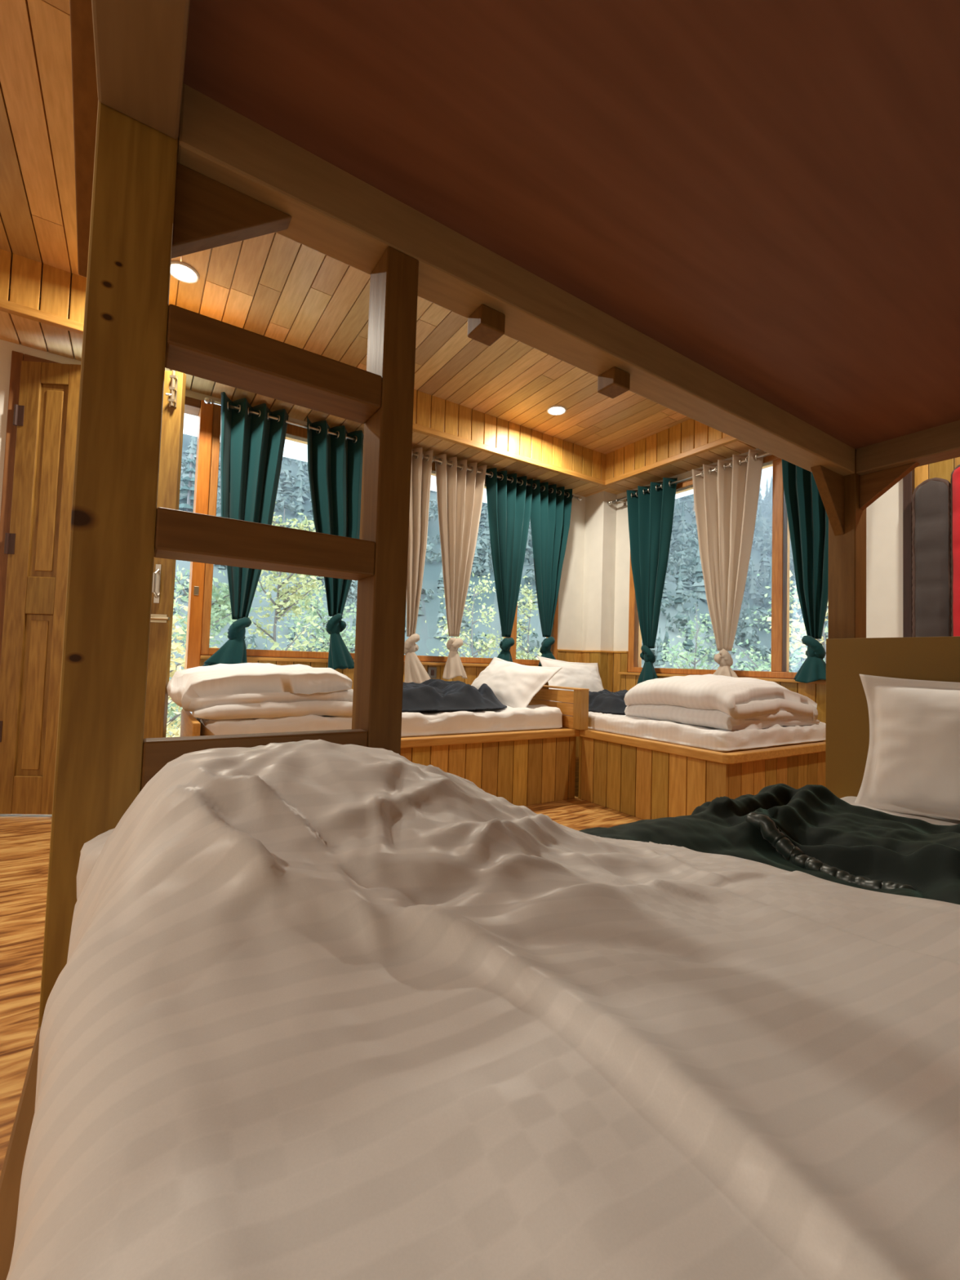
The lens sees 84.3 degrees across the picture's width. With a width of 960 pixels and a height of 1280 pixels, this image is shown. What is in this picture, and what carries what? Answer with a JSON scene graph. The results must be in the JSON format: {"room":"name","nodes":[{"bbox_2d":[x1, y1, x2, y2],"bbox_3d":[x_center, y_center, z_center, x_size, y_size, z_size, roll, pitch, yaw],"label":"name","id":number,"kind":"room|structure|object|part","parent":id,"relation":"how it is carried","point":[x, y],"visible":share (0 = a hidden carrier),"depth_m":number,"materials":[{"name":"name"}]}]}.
{"room":"hostel dormitory room","nodes":[
{"label":"hostel dormitory room","id":0,"kind":"room"},
{"bbox_2d":[0,288,585,665],"bbox_3d":[-1.808,-0.364,3.002,7.010,2.665,0.150,3,-3,-33],"label":"wall","id":1,"kind":"structure","parent":0,"point":[570,623],"depth_m":4.56,"materials":[{"name":"white paint"}]},
{"bbox_2d":[0,351,213,814],"bbox_3d":[-1.878,-0.275,2.670,0.890,2.255,0.546,3,-3,-33],"label":"door","id":2,"kind":"structure","parent":1,"relation":"in","point":[41,435],"depth_m":2.58,"materials":[{"name":"brown wood"}]},
{"bbox_3d":[-2.139,0.263,2.554,0.136,0.781,0.022,2,-2,-4],"label":"panel","id":3,"kind":"part","parent":2,"relation":"part of","materials":[{"name":"brown wood"}]},
{"bbox_3d":[-2.106,-0.781,2.599,0.136,0.961,0.022,2,-2,-4],"label":"panel","id":4,"kind":"part","parent":2,"relation":"part of","materials":[{"name":"brown wood"}]},
{"bbox_3d":[-1.578,-0.277,2.577,0.025,0.190,0.043,2,-2,-4],"label":"handle","id":5,"kind":"part","parent":2,"relation":"part of","materials":[{"name":"metal"}]},
{"bbox_3d":[-1.608,-0.280,3.004,0.025,0.050,0.006,3,-3,-33],"label":"strike plate","id":6,"kind":"part","parent":2,"relation":"part of","materials":[{"name":"gold metal"}]},
{"bbox_2d":[200,404,355,658],"bbox_3d":[-1.128,-0.618,3.408,1.135,1.460,0.102,3,-3,-33],"label":"window","id":7,"kind":"structure","parent":1,"relation":"in","point":[295,433],"depth_m":3.09,"materials":[{"name":"brown wood"}]},
{"bbox_2d":[204,396,355,440],"bbox_3d":[-1.067,-1.315,3.336,1.208,0.050,0.132,3,-3,-33],"label":"curtain rod","id":8,"kind":"object","parent":1,"relation":"attached to","point":[206,400],"visible":0.33,"depth_m":3.17,"materials":[{"name":"metal"}]},
{"bbox_2d":[202,391,288,666],"bbox_3d":[-1.347,-0.603,3.071,0.401,1.575,0.125,3,-3,-29],"label":"curtain","id":9,"kind":"object","parent":8,"relation":"hanging from","point":[252,446],"visible":0.83,"depth_m":3.07,"materials":[{"name":"teal fabric"}]},
{"bbox_3d":[-1.335,-0.751,3.088,0.381,1.276,0.098,3,-3,-33],"label":"panel","id":10,"kind":"part","parent":9,"relation":"part of","materials":[{"name":"teal fabric"}]},
{"bbox_2d":[306,415,364,669],"bbox_3d":[-0.929,-0.582,3.345,0.414,1.568,0.122,4,-3,-35],"label":"curtain","id":11,"kind":"object","parent":8,"relation":"hanging from","point":[335,463],"visible":0.78,"depth_m":3.36,"materials":[{"name":"teal fabric"}]},
{"bbox_2d":[0,248,622,497],"bbox_3d":[-1.658,-1.571,2.835,6.760,0.279,0.338,3,-3,-33],"label":"ceiling soffit","id":12,"kind":"structure","parent":1,"relation":"attached to","point":[441,426],"depth_m":3.48,"materials":[{"name":"brown wood"}]},
{"bbox_2d":[200,655,548,700],"bbox_3d":[-0.484,0.549,3.735,2.685,0.788,0.075,3,-3,-33],"label":"trim","id":13,"kind":"structure","parent":1,"relation":"attached to","point":[473,671],"depth_m":3.48,"materials":[{"name":"brown wood"}]},
{"bbox_2d":[427,666,436,678],"bbox_3d":[-0.344,0.235,3.809,0.070,0.080,0.016,3,-3,-33],"label":"wall socket","id":14,"kind":"object","parent":1,"relation":"attached to","point":[432,671],"visible":0.86,"depth_m":3.80,"materials":[{"name":"grey plastic"}]},
{"bbox_2d":[404,462,558,664],"bbox_3d":[-0.003,-0.552,4.141,1.555,1.460,0.102,3,-3,-33],"label":"window","id":15,"kind":"structure","parent":1,"relation":"in","point":[553,649],"depth_m":4.26,"materials":[{"name":"brown wood"}]},
{"bbox_2d":[412,453,582,500],"bbox_3d":[0.146,-1.249,4.127,1.668,0.050,0.132,3,-3,-33],"label":"curtain rod","id":16,"kind":"object","parent":1,"relation":"attached to","point":[580,498],"visible":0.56,"depth_m":4.02,"materials":[{"name":"metal"}]},
{"bbox_2d":[404,447,433,683],"bbox_3d":[-0.450,-0.504,3.665,0.322,1.665,0.124,3,-3,-30],"label":"curtain","id":17,"kind":"object","parent":16,"relation":"hanging from","point":[421,468],"visible":0.83,"depth_m":3.67,"materials":[{"name":"beige fabric"}]},
{"bbox_2d":[435,453,487,679],"bbox_3d":[-0.163,-0.516,3.849,0.436,1.607,0.122,4,-3,-37],"label":"curtain","id":18,"kind":"object","parent":16,"relation":"hanging from","point":[460,491],"visible":1,"depth_m":3.84,"materials":[{"name":"beige fabric"}]},
{"bbox_2d":[485,467,533,662],"bbox_3d":[0.207,-0.536,4.095,0.433,1.523,0.122,3,-3,-27],"label":"curtain","id":19,"kind":"object","parent":16,"relation":"hanging from","point":[508,503],"visible":0.92,"depth_m":4.09,"materials":[{"name":"teal fabric"}]},
{"bbox_2d":[530,480,572,666],"bbox_3d":[0.560,-0.531,4.326,0.399,1.493,0.124,3,-3,-33],"label":"curtain","id":20,"kind":"object","parent":16,"relation":"hanging from","point":[550,512],"visible":0.96,"depth_m":4.31,"materials":[{"name":"teal fabric"}]},
{"bbox_2d":[556,648,628,757],"bbox_3d":[0.942,0.555,4.530,0.598,0.932,0.199,2,-2,7],"label":"wainscoting","id":21,"kind":"structure","parent":1,"relation":"attached to","point":[611,679],"depth_m":4.51,"materials":[{"name":"brown wood"}]},
{"bbox_2d":[0,757,642,1174],"bbox_3d":[-0.573,0.875,0.993,7.010,0.100,4.820,3,-3,-33],"label":"floor","id":22,"kind":"structure","parent":0,"point":[24,838],"depth_m":1.56,"materials":[{"name":"brown wood"}]},
{"bbox_2d":[179,684,589,805],"bbox_3d":[-0.516,0.581,3.035,2.093,0.662,1.052,3,-3,-33],"label":"platform bed","id":23,"kind":"object","parent":22,"relation":"on","point":[535,766],"visible":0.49,"depth_m":2.96,"materials":[{"name":"brown wood"}]},
{"bbox_3d":[-1.275,0.409,2.321,0.027,0.158,0.605,3,-3,-33],"label":"footboard","id":24,"kind":"part","parent":23,"relation":"part of","materials":[{"name":"brown wood"}]},
{"bbox_2d":[190,704,562,737],"bbox_3d":[-0.550,0.432,3.077,1.966,0.136,0.938,3,-3,-33],"label":"mattress","id":25,"kind":"object","parent":23,"relation":"on","point":[537,717],"visible":0.33,"depth_m":2.73,"materials":[{"name":"white fabric"}]},
{"bbox_2d":[166,662,353,719],"bbox_3d":[-1.044,0.230,2.572,0.808,0.232,0.620,3,-3,-33],"label":"duvet","id":26,"kind":"object","parent":25,"relation":"on","point":[219,691],"visible":0.98,"depth_m":2.33,"materials":[{"name":"white fabric"}]},
{"bbox_2d":[401,678,506,711],"bbox_3d":[-0.347,0.309,3.111,1.004,0.147,0.719,3,-3,-33],"label":"blanket","id":27,"kind":"object","parent":25,"relation":"on","point":[431,695],"visible":0.6,"depth_m":2.91,"materials":[{"name":"fabric"}]},
{"bbox_2d":[471,656,562,707],"bbox_3d":[0.173,0.293,3.522,0.329,0.367,0.734,3,-3,-33],"label":"pillow","id":28,"kind":"object","parent":25,"relation":"on","point":[514,685],"visible":0.8,"depth_m":3.35,"materials":[{"name":"white fabric"}]},
{"bbox_3d":[-0.277,0.714,2.652,2.027,0.380,0.020,3,-3,-33],"label":"panel","id":29,"kind":"part","parent":23,"relation":"part of","materials":[{"name":"brown wood"}]},
{"bbox_3d":[-0.270,0.507,2.646,2.042,0.043,0.055,3,-3,-33],"label":"edge rail","id":30,"kind":"part","parent":23,"relation":"part of","materials":[{"name":"brown wood"}]},
{"bbox_3d":[0.302,0.431,3.611,0.020,0.225,0.988,3,-3,-33],"label":"headboard","id":31,"kind":"part","parent":23,"relation":"part of","materials":[{"name":"brown wood"}]},
{"bbox_3d":[0.606,0.417,3.181,0.066,0.236,0.064,3,-3,-33],"label":"headboard post","id":32,"kind":"part","parent":23,"relation":"part of","materials":[{"name":"brown wood"}]},
{"bbox_2d":[0,0,959,1279],"bbox_3d":[0.792,-0.081,0.578,2.163,1.860,2.060,3,-3,-33],"label":"bunk bed","id":33,"kind":"object","parent":22,"relation":"on","point":[740,219],"visible":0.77,"depth_m":0.75,"materials":[{"name":"brown wood"}]},
{"bbox_3d":[-0.030,0.528,-0.103,0.030,0.215,1.680,3,-3,-33],"label":"foot rail","id":34,"kind":"part","parent":33,"relation":"part of","materials":[{"name":"brown wood"}]},
{"bbox_3d":[-0.468,-0.116,0.678,0.085,1.860,0.082,3,-3,-33],"label":"post","id":35,"kind":"part","parent":33,"relation":"part of","materials":[{"name":"brown wood"}]},
{"bbox_3d":[-0.304,0.178,0.747,0.293,0.089,0.030,3,-3,-33],"label":"ladder rail","id":36,"kind":"part","parent":33,"relation":"part of","materials":[{"name":"brown wood"}]},
{"bbox_3d":[-0.168,0.100,0.866,0.056,1.463,0.079,3,-3,-33],"label":"ladder post","id":37,"kind":"part","parent":33,"relation":"part of","materials":[{"name":"brown wood"}]},
{"bbox_3d":[0.012,-0.601,1.014,0.054,0.039,0.052,3,-3,-33],"label":"guard post","id":38,"kind":"part","parent":33,"relation":"part of","materials":[{"name":"brown wood"}]},
{"bbox_3d":[0.304,-0.584,1.204,0.052,0.039,0.052,3,-3,-33],"label":"guard post","id":39,"kind":"part","parent":33,"relation":"part of","materials":[{"name":"brown wood"}]},
{"bbox_3d":[1.240,-0.016,1.790,0.086,1.860,0.082,3,-3,-33],"label":"post","id":40,"kind":"part","parent":33,"relation":"part of","materials":[{"name":"brown wood"}]},
{"bbox_3d":[1.662,0.387,1.002,0.023,0.816,1.837,3,-3,-33],"label":"headboard","id":41,"kind":"part","parent":33,"relation":"part of","materials":[{"name":"laminate"}]},
{"bbox_2d":[840,795,959,825],"bbox_3d":[0.805,0.518,0.451,1.984,0.195,1.680,3,-3,-33],"label":"mattress","id":42,"kind":"object","parent":33,"relation":"on","point":[851,800],"visible":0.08,"depth_m":1.45,"materials":[{"name":"fabric"}]},
{"bbox_2d":[6,739,959,1279],"bbox_3d":[0.437,0.317,0.326,1.200,0.379,1.479,3,-3,-33],"label":"duvet","id":43,"kind":"object","parent":42,"relation":"on","point":[317,1009],"visible":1,"depth_m":0.31,"materials":[{"name":"white fabric"}]},
{"bbox_2d":[578,783,959,904],"bbox_3d":[0.837,0.423,0.650,0.832,0.202,1.430,3,-3,-33],"label":"blanket","id":44,"kind":"object","parent":42,"relation":"on","point":[809,829],"visible":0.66,"depth_m":1.03,"materials":[{"name":"black fabric"}]},
{"bbox_2d":[854,674,959,820],"bbox_3d":[1.328,0.288,1.324,0.176,0.423,0.702,3,-3,-33],"label":"pillow","id":45,"kind":"object","parent":42,"relation":"on","point":[913,765],"visible":0.99,"depth_m":1.46,"materials":[{"name":"white fabric"}]},
{"bbox_2d":[564,727,825,819],"bbox_3d":[1.103,0.771,3.426,1.133,0.418,1.780,3,-3,-33],"label":"platform bed","id":46,"kind":"object","parent":22,"relation":"on","point":[643,779],"visible":0.59,"depth_m":2.73,"materials":[{"name":"brown wood"}]},
{"bbox_3d":[0.866,0.757,2.813,0.020,0.380,0.952,3,-3,-33],"label":"panel","id":47,"kind":"part","parent":46,"relation":"part of","materials":[{"name":"brown wood"}]},
{"bbox_2d":[562,711,826,751],"bbox_3d":[1.113,0.509,3.470,1.056,0.120,1.720,3,-3,-33],"label":"mattress","id":48,"kind":"object","parent":46,"relation":"on","point":[713,739],"visible":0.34,"depth_m":2.74,"materials":[{"name":"white fabric"}]},
{"bbox_2d":[537,655,604,702],"bbox_3d":[0.757,0.330,4.183,0.680,0.389,0.213,3,-3,-33],"label":"pillow","id":49,"kind":"object","parent":48,"relation":"on","point":[572,674],"visible":0.57,"depth_m":4.12,"materials":[{"name":"white fabric"}]},
{"bbox_2d":[563,688,628,714],"bbox_3d":[0.971,0.406,3.610,0.886,0.121,0.756,3,-3,-33],"label":"blanket","id":50,"kind":"object","parent":48,"relation":"on","point":[606,701],"visible":0.4,"depth_m":3.31,"materials":[{"name":"fabric"}]},
{"bbox_2d":[623,674,819,730],"bbox_3d":[1.375,0.330,3.032,0.903,0.264,0.703,3,-3,-33],"label":"duvet","id":51,"kind":"object","parent":48,"relation":"on","point":[728,703],"visible":0.99,"depth_m":2.74,"materials":[{"name":"white fabric"}]},
{"bbox_3d":[1.327,0.576,3.100,1.133,0.043,0.982,3,-3,-33],"label":"edge rail","id":52,"kind":"part","parent":46,"relation":"part of","materials":[{"name":"brown wood"}]},
{"bbox_3d":[1.586,0.776,2.726,1.088,0.380,0.020,3,-3,-33],"label":"panel","id":53,"kind":"part","parent":46,"relation":"part of","materials":[{"name":"brown wood"}]},
{"bbox_2d":[911,477,951,636],"bbox_3d":[2.284,0.077,2.673,0.082,1.809,0.169,3,-3,-33],"label":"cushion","id":54,"kind":"object","parent":22,"relation":"on","point":[931,588],"visible":0.51,"depth_m":2.67,"materials":[{"name":"grey fabric"}]},
{"bbox_2d":[950,464,959,636],"bbox_3d":[2.479,0.048,2.345,0.120,1.851,0.608,3,-3,-33],"label":"mat","id":55,"kind":"object","parent":22,"relation":"on","point":[955,474],"visible":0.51,"depth_m":2.58,"materials":[{"name":"red fabric"}]},
{"bbox_2d":[0,0,691,453],"bbox_3d":[-0.440,-1.798,1.031,7.010,0.120,4.997,3,-3,-33],"label":"ceiling","id":56,"kind":"structure","parent":0,"point":[274,286],"depth_m":2.57,"materials":[{"name":"brown wood"}]},
{"bbox_2d":[170,260,199,283],"bbox_3d":[-1.378,-1.705,2.458,0.137,0.014,0.137,3,-3,-33],"label":"recessed light","id":57,"kind":"object","parent":56,"relation":"in","point":[180,271],"visible":0.79,"depth_m":2.46,"materials":[{"name":"white plastic"}]},
{"bbox_2d":[170,264,196,281],"bbox_3d":[-1.378,-1.705,2.458,0.115,0.004,0.115,1,-2,12],"label":"diffuser","id":58,"kind":"object","parent":57,"relation":"attached to","point":[182,273],"depth_m":2.46,"materials":[{"name":"white plastic"}]},
{"bbox_2d":[546,404,566,415],"bbox_3d":[0.531,-1.594,3.677,0.137,0.014,0.137,3,-3,-33],"label":"recessed light","id":59,"kind":"object","parent":56,"relation":"in","point":[554,410],"visible":1,"depth_m":3.67,"materials":[{"name":"white plastic"}]},
{"bbox_2d":[548,407,564,414],"bbox_3d":[0.531,-1.594,3.677,0.115,0.004,0.115,1,-2,12],"label":"diffuser","id":60,"kind":"object","parent":59,"relation":"attached to","point":[552,411],"depth_m":3.68,"materials":[{"name":"white plastic"}]},
{"bbox_2d":[182,413,693,502],"bbox_3d":[-1.729,-1.583,3.175,8.010,0.120,1.650,3,-3,-33],"label":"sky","id":61,"kind":"structure","parent":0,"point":[292,450],"depth_m":4.10,"materials":[{"name":"white"}]},
{"bbox_2d":[582,491,617,653],"bbox_3d":[1.033,-0.133,4.636,0.170,2.320,0.230,3,-3,-33],"label":"wall","id":62,"kind":"structure","parent":0,"point":[600,524],"depth_m":4.57,"materials":[{"name":"white paint"}]},
{"bbox_2d":[613,448,959,680],"bbox_3d":[2.380,-0.238,2.853,0.150,2.665,4.670,3,-3,-33],"label":"wall","id":63,"kind":"structure","parent":0,"point":[884,516],"depth_m":2.96,"materials":[{"name":"white paint"}]},
{"bbox_2d":[601,418,758,492],"bbox_3d":[2.297,-1.451,2.706,0.268,0.279,4.270,3,-3,-33],"label":"ceiling soffit","id":64,"kind":"structure","parent":63,"relation":"attached to","point":[691,444],"depth_m":3.93,"materials":[{"name":"brown wood"}]},
{"bbox_2d":[607,452,769,506],"bbox_3d":[1.639,-1.194,3.830,0.117,0.050,1.828,3,-3,-33],"label":"curtain rod","id":65,"kind":"object","parent":63,"relation":"attached to","point":[624,501],"visible":0.48,"depth_m":3.98,"materials":[{"name":"metal"}]},
{"bbox_2d":[626,477,677,684],"bbox_3d":[1.327,-0.427,4.162,0.134,1.631,0.436,3,-3,-33],"label":"curtain","id":66,"kind":"object","parent":65,"relation":"hanging from","point":[650,513],"visible":0.95,"depth_m":4.14,"materials":[{"name":"teal fabric"}]},
{"bbox_2d":[691,448,764,677],"bbox_3d":[1.675,-0.491,3.633,0.123,1.526,0.493,3,-3,-33],"label":"curtain","id":67,"kind":"object","parent":65,"relation":"hanging from","point":[726,500],"visible":0.96,"depth_m":3.62,"materials":[{"name":"beige fabric"}]},
{"bbox_2d":[782,459,828,683],"bbox_3d":[1.982,-0.503,3.179,0.128,1.521,0.312,3,-3,-26],"label":"curtain","id":68,"kind":"object","parent":65,"relation":"hanging from","point":[807,517],"visible":0.73,"depth_m":3.17,"materials":[{"name":"teal fabric"}]},
{"bbox_2d":[627,454,796,678],"bbox_3d":[1.740,-0.479,3.791,0.102,1.465,1.630,3,-3,-33],"label":"window","id":69,"kind":"structure","parent":63,"relation":"in","point":[780,530],"depth_m":3.43,"materials":[{"name":"brown wood"}]},
{"bbox_2d":[617,671,826,723],"bbox_3d":[1.712,0.629,3.620,0.105,0.756,1.935,3,-3,-33],"label":"trim","id":70,"kind":"structure","parent":63,"relation":"attached to","point":[815,691],"depth_m":3.23,"materials":[{"name":"brown wood"}]},
{"bbox_2d":[902,469,914,637],"bbox_3d":[2.294,-0.164,2.831,0.050,2.310,0.042,3,-3,-33],"label":"trim","id":71,"kind":"structure","parent":63,"relation":"attached to","point":[908,480],"depth_m":2.83,"materials":[{"name":"brown wood"}]},
{"label":"outside","id":72,"kind":"structure","parent":0,"visible":0},
{"bbox_2d":[167,433,825,735],"bbox_3d":[11.322,-44.341,48.822,250.191,98.579,250.191,3,-3,-33],"label":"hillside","id":73,"kind":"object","parent":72,"point":[426,631],"visible":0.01,"depth_m":16.27,"materials":[{"name":"green plant"}]},
{"bbox_2d":[178,453,195,512],"bbox_3d":[-8.784,-2.105,15.846,2.449,6.984,2.901,4,-3,-43],"label":"conifer tree","id":74,"kind":"object","parent":73,"relation":"on","point":[188,500],"visible":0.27,"depth_m":15.86,"materials":[{"name":"green plant"}]},
{"bbox_2d":[165,571,217,737],"bbox_3d":[-2.970,1.053,4.867,1.808,3.723,1.734,3,-3,-33],"label":"tree","id":75,"kind":"object","parent":73,"relation":"on","point":[176,646],"visible":0.06,"depth_m":4.78,"materials":[{"name":"green plant"}]},
{"bbox_2d":[166,565,263,737],"bbox_3d":[-3.146,1.002,5.718,1.664,3.685,1.631,3,-3,-33],"label":"tree","id":76,"kind":"object","parent":73,"relation":"on","point":[219,602],"visible":0.12,"depth_m":5.59,"materials":[{"name":"green plant"}]},
{"bbox_2d":[226,502,328,652],"bbox_3d":[-2.366,0.505,6.336,1.447,4.581,1.508,2,-2,2],"label":"tree","id":77,"kind":"object","parent":73,"relation":"on","point":[278,605],"visible":0.32,"depth_m":6.22,"materials":[{"name":"green plant"}]},
{"bbox_2d":[280,584,356,653],"bbox_3d":[-2.276,1.110,7.444,1.893,3.670,1.692,1,-3,16],"label":"tree","id":78,"kind":"object","parent":73,"relation":"on","point":[316,611],"visible":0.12,"depth_m":7.31,"materials":[{"name":"green plant"}]},
{"bbox_2d":[425,573,518,657],"bbox_3d":[-0.229,0.952,8.442,1.567,4.198,1.612,0,-3,34],"label":"tree","id":79,"kind":"object","parent":73,"relation":"on","point":[486,648],"visible":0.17,"depth_m":8.58,"materials":[{"name":"green plant"}]},
{"bbox_2d":[168,435,827,708],"bbox_3d":[6.538,-44.130,101.437,192.736,101.673,157.357,3,-3,-33],"label":"forest","id":80,"kind":"object","parent":73,"relation":"on","point":[688,561],"visible":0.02,"depth_m":20.88,"materials":[{"name":"green plant"}]},
{"bbox_2d":[502,575,542,659],"bbox_3d":[0.786,1.019,8.898,1.032,4.167,1.612,3,-3,-33],"label":"tree","id":81,"kind":"object","parent":73,"relation":"on","point":[525,592],"visible":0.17,"depth_m":8.83,"materials":[{"name":"green plant"}]},
{"bbox_2d":[658,607,733,669],"bbox_3d":[3.162,1.345,8.145,1.925,3.803,1.680,2,-2,-3],"label":"tree","id":82,"kind":"object","parent":73,"relation":"on","point":[682,654],"visible":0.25,"depth_m":8.14,"materials":[{"name":"green plant"}]},
{"bbox_2d":[716,573,827,672],"bbox_3d":[4.027,1.087,7.096,1.591,4.283,1.712,3,-3,-33],"label":"tree","id":83,"kind":"object","parent":73,"relation":"on","point":[753,656],"visible":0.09,"depth_m":7.22,"materials":[{"name":"green plant"}]},
{"bbox_2d":[766,570,827,665],"bbox_3d":[3.613,1.062,5.578,1.563,3.980,1.472,3,-3,-33],"label":"tree","id":84,"kind":"object","parent":73,"relation":"on","point":[797,635],"visible":0.07,"depth_m":5.71,"materials":[{"name":"green plant"}]}
]}

